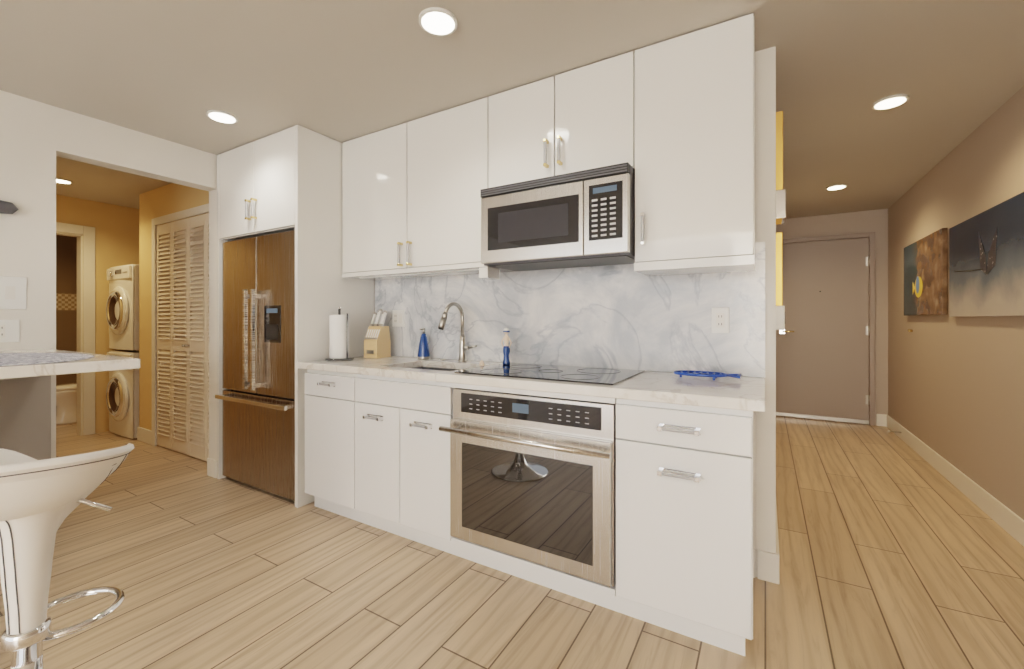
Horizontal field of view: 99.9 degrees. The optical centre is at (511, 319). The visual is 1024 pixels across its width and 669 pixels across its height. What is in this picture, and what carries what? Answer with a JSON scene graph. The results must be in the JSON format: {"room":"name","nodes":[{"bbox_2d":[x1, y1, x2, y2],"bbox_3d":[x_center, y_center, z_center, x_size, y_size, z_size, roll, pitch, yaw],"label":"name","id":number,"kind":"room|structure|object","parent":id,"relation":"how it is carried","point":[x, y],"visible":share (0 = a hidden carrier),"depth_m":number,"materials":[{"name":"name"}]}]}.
{"room":"kitchen","nodes":[
{"label":"kitchen","id":0,"kind":"room"},
{"bbox_2d":[56,235,76,383],"bbox_3d":[-6.080,-0.025,5.145,0.100,2.390,2.700,0,0,30],"label":"tiled wall","id":1,"kind":"structure","parent":0,"point":[66,293],"depth_m":5.57,"materials":[{"name":"tile"}]},
{"bbox_2d":[56,195,138,432],"bbox_3d":[-4.386,-0.025,4.397,0.120,2.390,1.810,0,0,30],"label":"wall","id":2,"kind":"structure","parent":0,"point":[116,235],"depth_m":4.49,"materials":[{"name":"brown paint"}]},
{"bbox_2d":[56,222,94,435],"bbox_3d":[-4.563,0.110,4.077,0.138,2.120,0.880,0,0,30],"label":"door frame","id":3,"kind":"structure","parent":2,"relation":"attached to","point":[85,235],"depth_m":4.37,"materials":[{"name":"white wood"}]},
{"bbox_2d":[0,90,216,459],"bbox_3d":[-3.309,-0.025,1.396,0.120,2.390,5.450,0,0,30],"label":"wall","id":4,"kind":"structure","parent":0,"point":[37,138],"depth_m":2.44,"materials":[{"name":"white paint"}]},
{"bbox_2d":[0,200,18,213],"bbox_3d":[-2.694,-0.595,2.264,0.048,0.070,0.132,0,0,30],"label":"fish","id":5,"kind":"object","parent":4,"relation":"attached to","point":[6,207],"visible":1,"depth_m":2.27},
{"bbox_2d":[0,320,19,341],"bbox_3d":[-2.708,0.060,2.290,0.008,0.120,0.120,0,0,30],"label":"outlet","id":6,"kind":"object","parent":4,"relation":"attached to","point":[9,329],"depth_m":2.31,"materials":[{"name":"white plastic"}]},
{"bbox_2d":[0,276,26,308],"bbox_3d":[-2.695,-0.145,2.311,0.008,0.175,0.120,0,0,30],"label":"light switch","id":7,"kind":"object","parent":4,"relation":"attached to","point":[13,292],"depth_m":2.32,"materials":[{"name":"white plastic"}]},
{"bbox_2d":[139,183,208,445],"bbox_3d":[-2.894,-0.025,3.827,1.630,2.390,0.120,0,0,30],"label":"wall","id":8,"kind":"structure","parent":0,"point":[165,200],"depth_m":4.03,"materials":[{"name":"brown paint"}]},
{"bbox_2d":[137,427,151,444],"bbox_3d":[-3.498,1.105,4.105,0.334,0.130,0.014,0,0,30],"label":"baseboard","id":9,"kind":"structure","parent":8,"relation":"attached to","point":[144,435],"depth_m":4.10,"materials":[{"name":"white wood"}]},
{"bbox_2d":[152,203,208,445],"bbox_3d":[-2.793,0.115,3.687,1.305,2.110,0.017,0,0,30],"label":"door frame","id":10,"kind":"structure","parent":8,"relation":"attached to","point":[202,209],"depth_m":3.98,"materials":[{"name":"white wood"}]},
{"bbox_2d":[157,213,208,460],"bbox_3d":[-2.767,0.144,3.678,1.206,2.028,0.070,0,0,30],"label":"closet doors","id":11,"kind":"structure","parent":8,"relation":"in","point":[183,336],"depth_m":3.72,"materials":[{"name":"beige paint"}]},
{"bbox_2d":[0,416,1023,668],"bbox_3d":[-2.115,1.195,3.031,9.280,0.050,9.480,0,0,30],"label":"floor","id":12,"kind":"structure","parent":0,"point":[896,552],"depth_m":1.88,"materials":[{"name":"brown wood"}]},
{"bbox_2d":[56,383,76,424],"bbox_3d":[-4.988,0.775,5.030,0.440,0.790,0.730,0,0,30],"label":"toilet","id":13,"kind":"object","parent":12,"relation":"on","point":[66,403],"visible":0.1,"depth_m":4.82,"materials":[{"name":"beige ceramic"}]},
{"bbox_2d":[0,443,133,668],"bbox_3d":[-1.242,0.744,1.103,0.440,0.853,0.440,0,0,30],"label":"bar stool","id":14,"kind":"object","parent":12,"relation":"on","point":[41,501],"visible":1,"depth_m":1.07,"materials":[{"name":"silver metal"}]},
{"bbox_2d":[0,349,139,459],"bbox_3d":[-2.389,0.667,1.656,1.198,1.005,1.130,0,0,30],"label":"countertop","id":15,"kind":"structure","parent":12,"relation":"on","point":[25,409],"depth_m":2.31,"materials":[{"name":"stone"}]},
{"bbox_2d":[0,353,93,365],"bbox_3d":[-2.150,0.162,1.788,0.858,0.004,0.572,0,0,30],"label":"placemat","id":16,"kind":"object","parent":15,"relation":"on","point":[7,359],"visible":1,"depth_m":1.82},
{"bbox_2d":[106,350,138,438],"bbox_3d":[-3.788,0.745,4.594,0.610,0.850,0.725,0,0,30],"label":"washer","id":17,"kind":"object","parent":12,"relation":"on","point":[122,395],"visible":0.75,"depth_m":4.22,"materials":[{"name":"white metal"}]},
{"bbox_2d":[106,264,138,350],"bbox_3d":[-3.788,-0.117,4.594,0.610,0.850,0.725,0,0,30],"label":"dryer","id":18,"kind":"object","parent":17,"relation":"on","point":[122,310],"visible":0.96,"depth_m":4.22,"materials":[{"name":"white metal"}]},
{"bbox_2d":[215,230,294,500],"bbox_3d":[-1.612,0.300,3.155,0.900,1.740,0.637,0,0,30],"label":"fridge","id":19,"kind":"object","parent":12,"relation":"on","point":[257,396],"visible":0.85,"depth_m":2.90,"materials":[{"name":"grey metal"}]},
{"bbox_2d":[305,369,428,518],"bbox_3d":[-0.926,0.736,2.788,0.454,0.868,0.606,0,0,30],"label":"base cabinet","id":20,"kind":"object","parent":12,"relation":"on","point":[330,398],"depth_m":2.50,"materials":[{"name":"white wood"}]},
{"bbox_2d":[353,389,480,558],"bbox_3d":[-0.435,0.825,2.499,0.686,0.690,0.606,0,0,30],"label":"base cabinet","id":21,"kind":"object","parent":12,"relation":"on","point":[377,451],"depth_m":2.21,"materials":[{"name":"white wood"}]},
{"bbox_2d":[609,398,755,655],"bbox_3d":[0.750,0.736,1.801,0.465,0.868,0.606,0,0,30],"label":"base cabinet","id":22,"kind":"object","parent":12,"relation":"on","point":[686,474],"depth_m":1.53,"materials":[{"name":"white wood"}]},
{"bbox_2d":[439,388,615,586],"bbox_3d":[0.173,0.682,2.064,0.809,0.705,0.646,0,0,30],"label":"wall oven","id":23,"kind":"object","parent":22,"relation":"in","point":[532,478],"visible":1,"depth_m":1.80,"materials":[{"name":"grey metal"}]},
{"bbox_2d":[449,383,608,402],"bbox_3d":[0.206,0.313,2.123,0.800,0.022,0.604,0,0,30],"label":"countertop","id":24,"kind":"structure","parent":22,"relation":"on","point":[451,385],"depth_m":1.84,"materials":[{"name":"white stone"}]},
{"bbox_2d":[298,356,764,411],"bbox_3d":[-0.088,0.367,2.290,2.475,0.214,0.638,0,0,30],"label":"countertop","id":25,"kind":"structure","parent":22,"relation":"on","point":[745,393],"depth_m":1.81,"materials":[{"name":"stone"}]},
{"bbox_2d":[325,306,353,360],"bbox_3d":[-1.114,0.086,2.779,0.176,0.346,0.176,0,0,30],"label":"paper towel holder","id":26,"kind":"object","parent":25,"relation":"on","point":[339,337],"visible":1,"depth_m":2.73,"materials":[{"name":"white paper"}]},
{"bbox_2d":[364,309,390,357],"bbox_3d":[-0.930,0.091,2.975,0.110,0.336,0.146,0,0,22],"label":"knife block","id":27,"kind":"object","parent":25,"relation":"on","point":[377,342],"visible":1,"depth_m":2.94,"materials":[{"name":"brown wood"}]},
{"bbox_2d":[417,328,429,359],"bbox_3d":[-0.581,0.157,2.837,0.082,0.205,0.082,0,0,30],"label":"soap dispenser","id":28,"kind":"object","parent":25,"relation":"on","point":[423,352],"visible":1,"depth_m":2.81,"materials":[{"name":"blue plastic"}]},
{"bbox_2d":[438,302,476,361],"bbox_3d":[-0.325,0.076,2.584,0.134,0.366,0.252,0,0,30],"label":"faucet","id":29,"kind":"object","parent":25,"relation":"on","point":[463,347],"visible":1,"depth_m":2.67,"materials":[{"name":"grey metal"}]},
{"bbox_2d":[455,362,644,384],"bbox_3d":[0.193,0.255,2.132,0.790,0.007,0.530,0,0,30],"label":"cooktop","id":30,"kind":"object","parent":25,"relation":"in","point":[604,376],"visible":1,"depth_m":2.07,"materials":[{"name":"black glass"}]},
{"bbox_2d":[501,328,511,364],"bbox_3d":[-0.032,0.148,2.421,0.072,0.208,0.044,0,0,30],"label":"figurine","id":31,"kind":"object","parent":30,"relation":"on","point":[506,348],"visible":1,"depth_m":2.41,"materials":[{"name":"blue ceramic"}]},
{"bbox_2d":[674,370,740,379],"bbox_3d":[0.856,0.246,1.898,0.271,0.026,0.132,0,0,30],"label":"trivet","id":32,"kind":"object","parent":25,"relation":"on","point":[714,375],"visible":1,"depth_m":1.88,"materials":[{"name":"blue"}]},
{"bbox_2d":[0,0,1023,218],"bbox_3d":[-2.115,-1.260,3.031,9.280,0.080,9.480,0,0,30],"label":"ceiling","id":33,"kind":"structure","parent":0,"point":[341,71],"depth_m":2.06,"materials":[{"name":"beige paint"}]},
{"bbox_2d":[56,178,72,183],"bbox_3d":[-3.939,-1.213,3.757,0.144,0.013,0.144,0,0,30],"label":"recessed light","id":34,"kind":"object","parent":33,"relation":"in","point":[61,180],"visible":0.73,"depth_m":3.75,"materials":[{"name":"white"}]},
{"bbox_2d":[206,110,237,123],"bbox_3d":[-1.733,-1.213,2.575,0.156,0.013,0.156,0,0,30],"label":"recessed light","id":35,"kind":"object","parent":33,"relation":"in","point":[222,116],"visible":0.96,"depth_m":2.56,"materials":[{"name":"white plastic"}]},
{"bbox_2d":[419,7,456,35],"bbox_3d":[-0.301,-1.213,1.755,0.156,0.013,0.156,0,0,30],"label":"recessed light","id":36,"kind":"object","parent":33,"relation":"in","point":[437,21],"visible":0.98,"depth_m":1.74,"materials":[{"name":"white plastic"}]},
{"bbox_2d":[826,184,846,189],"bbox_3d":[2.968,-1.213,3.939,0.156,0.013,0.156,0,0,30],"label":"recessed light","id":37,"kind":"object","parent":33,"relation":"in","point":[837,187],"visible":1,"depth_m":3.92,"materials":[{"name":"white plastic"}]},
{"bbox_2d":[872,94,908,109],"bbox_3d":[2.110,-1.213,2.402,0.156,0.013,0.156,0,0,30],"label":"recessed light","id":38,"kind":"object","parent":33,"relation":"in","point":[892,101],"visible":0.96,"depth_m":2.39,"materials":[{"name":"white"}]},
{"bbox_2d":[374,281,660,371],"bbox_3d":[-0.423,-0.025,2.929,3.540,2.390,0.120,0,0,30],"label":"wall","id":39,"kind":"structure","parent":0,"point":[374,299],"depth_m":3.21,"materials":[{"name":"white paint"}]},
{"bbox_2d":[217,125,336,252],"bbox_3d":[-1.601,-0.902,3.185,0.920,0.624,0.606,0,0,30],"label":"upper cabinet","id":40,"kind":"object","parent":39,"relation":"attached to","point":[284,180],"depth_m":2.84,"materials":[{"name":"white wood"}]},
{"bbox_2d":[337,97,513,284],"bbox_3d":[-0.576,-0.752,2.767,1.200,0.924,0.286,0,0,30],"label":"upper cabinet","id":41,"kind":"object","parent":39,"relation":"attached to","point":[409,199],"depth_m":2.61,"materials":[{"name":"white wood"}]},
{"bbox_2d":[489,50,636,187],"bbox_3d":[0.282,-0.953,2.263,0.790,0.522,0.286,0,0,30],"label":"upper cabinet","id":42,"kind":"object","parent":39,"relation":"attached to","point":[583,118],"depth_m":2.10,"materials":[{"name":"white wood"}]},
{"bbox_2d":[480,162,634,270],"bbox_3d":[0.260,-0.486,2.227,0.780,0.401,0.366,0,0,30],"label":"over-the-range microwave","id":43,"kind":"object","parent":42,"relation":"attached to","point":[584,218],"visible":1,"depth_m":2.05,"materials":[{"name":"grey metal"}]},
{"bbox_2d":[375,242,764,377],"bbox_3d":[0.060,-0.045,2.567,2.500,0.609,0.010,0,0,30],"label":"backsplash","id":44,"kind":"structure","parent":39,"relation":"attached to","point":[624,316],"depth_m":2.34,"materials":[{"name":"stone"}]},
{"bbox_2d":[392,310,404,326],"bbox_3d":[-0.810,-0.009,3.068,0.118,0.118,0.008,0,0,30],"label":"outlet","id":45,"kind":"object","parent":44,"relation":"attached to","point":[398,316],"depth_m":3.07,"materials":[{"name":"white plastic"}]},
{"bbox_2d":[711,307,728,332],"bbox_3d":[0.976,0.003,2.017,0.075,0.120,0.008,0,0,30],"label":"outlet","id":46,"kind":"object","parent":44,"relation":"attached to","point":[719,319],"depth_m":2.02,"materials":[{"name":"white plastic"}]},
{"bbox_2d":[634,13,755,275],"bbox_3d":[0.826,-0.717,1.942,0.473,0.994,0.286,0,0,30],"label":"upper cabinet","id":47,"kind":"object","parent":39,"relation":"attached to","point":[671,123],"depth_m":1.81,"materials":[{"name":"white wood"}]},
{"bbox_2d":[745,46,775,576],"bbox_3d":[2.116,-0.025,3.634,0.120,2.390,3.910,0,0,30],"label":"wall","id":48,"kind":"structure","parent":0,"point":[766,234],"depth_m":1.94,"materials":[{"name":"white paint"}]},
{"bbox_2d":[767,505,778,583],"bbox_3d":[2.159,1.105,3.600,0.038,0.130,3.923,0,0,30],"label":"baseboard","id":49,"kind":"structure","parent":48,"relation":"attached to","point":[772,558],"depth_m":1.92,"materials":[{"name":"white wood"}]},
{"bbox_2d":[776,111,785,329],"bbox_3d":[1.463,-0.500,2.359,0.045,1.100,0.650,0,0,30],"label":"art","id":50,"kind":"object","parent":48,"relation":"attached to","point":[780,219],"visible":0.62,"depth_m":2.17,"materials":[{"name":"gold metal"}]},
{"bbox_2d":[776,209,887,424],"bbox_3d":[3.620,-0.025,5.087,1.240,2.390,0.120,0,0,30],"label":"wall","id":51,"kind":"structure","parent":0,"point":[876,221],"depth_m":4.77,"materials":[{"name":"beige paint"}]},
{"bbox_2d":[776,232,874,425],"bbox_3d":[3.579,0.100,4.997,0.990,2.140,0.073,0,0,30],"label":"entry door","id":52,"kind":"structure","parent":51,"relation":"in","point":[825,354],"depth_m":4.97,"materials":[{"name":"beige wood"}]},
{"bbox_2d":[888,86,1023,519],"bbox_3d":[1.833,-0.025,0.708,0.120,2.390,9.480,0,0,30],"label":"wall","id":53,"kind":"structure","parent":0,"point":[956,392],"depth_m":2.89,"materials":[{"name":"beige paint"}]},
{"bbox_2d":[904,228,947,315],"bbox_3d":[3.457,-0.360,3.622,0.032,0.640,1.030,0,0,30],"label":"painting","id":54,"kind":"object","parent":53,"relation":"attached to","point":[926,275],"visible":1,"depth_m":3.47,"materials":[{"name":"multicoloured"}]},
{"bbox_2d":[883,414,1023,546],"bbox_3d":[1.735,1.105,0.695,0.033,0.130,9.359,0,0,30],"label":"baseboard","id":55,"kind":"structure","parent":53,"relation":"attached to","point":[1005,518],"depth_m":2.84,"materials":[{"name":"white wood"}]},
{"bbox_2d":[949,192,1023,316],"bbox_3d":[2.814,-0.335,2.532,0.034,0.630,1.220,0,0,30],"label":"painting","id":56,"kind":"object","parent":53,"relation":"attached to","point":[986,263],"visible":1,"depth_m":2.51,"materials":[{"name":"multicoloured fabric"}]}
]}

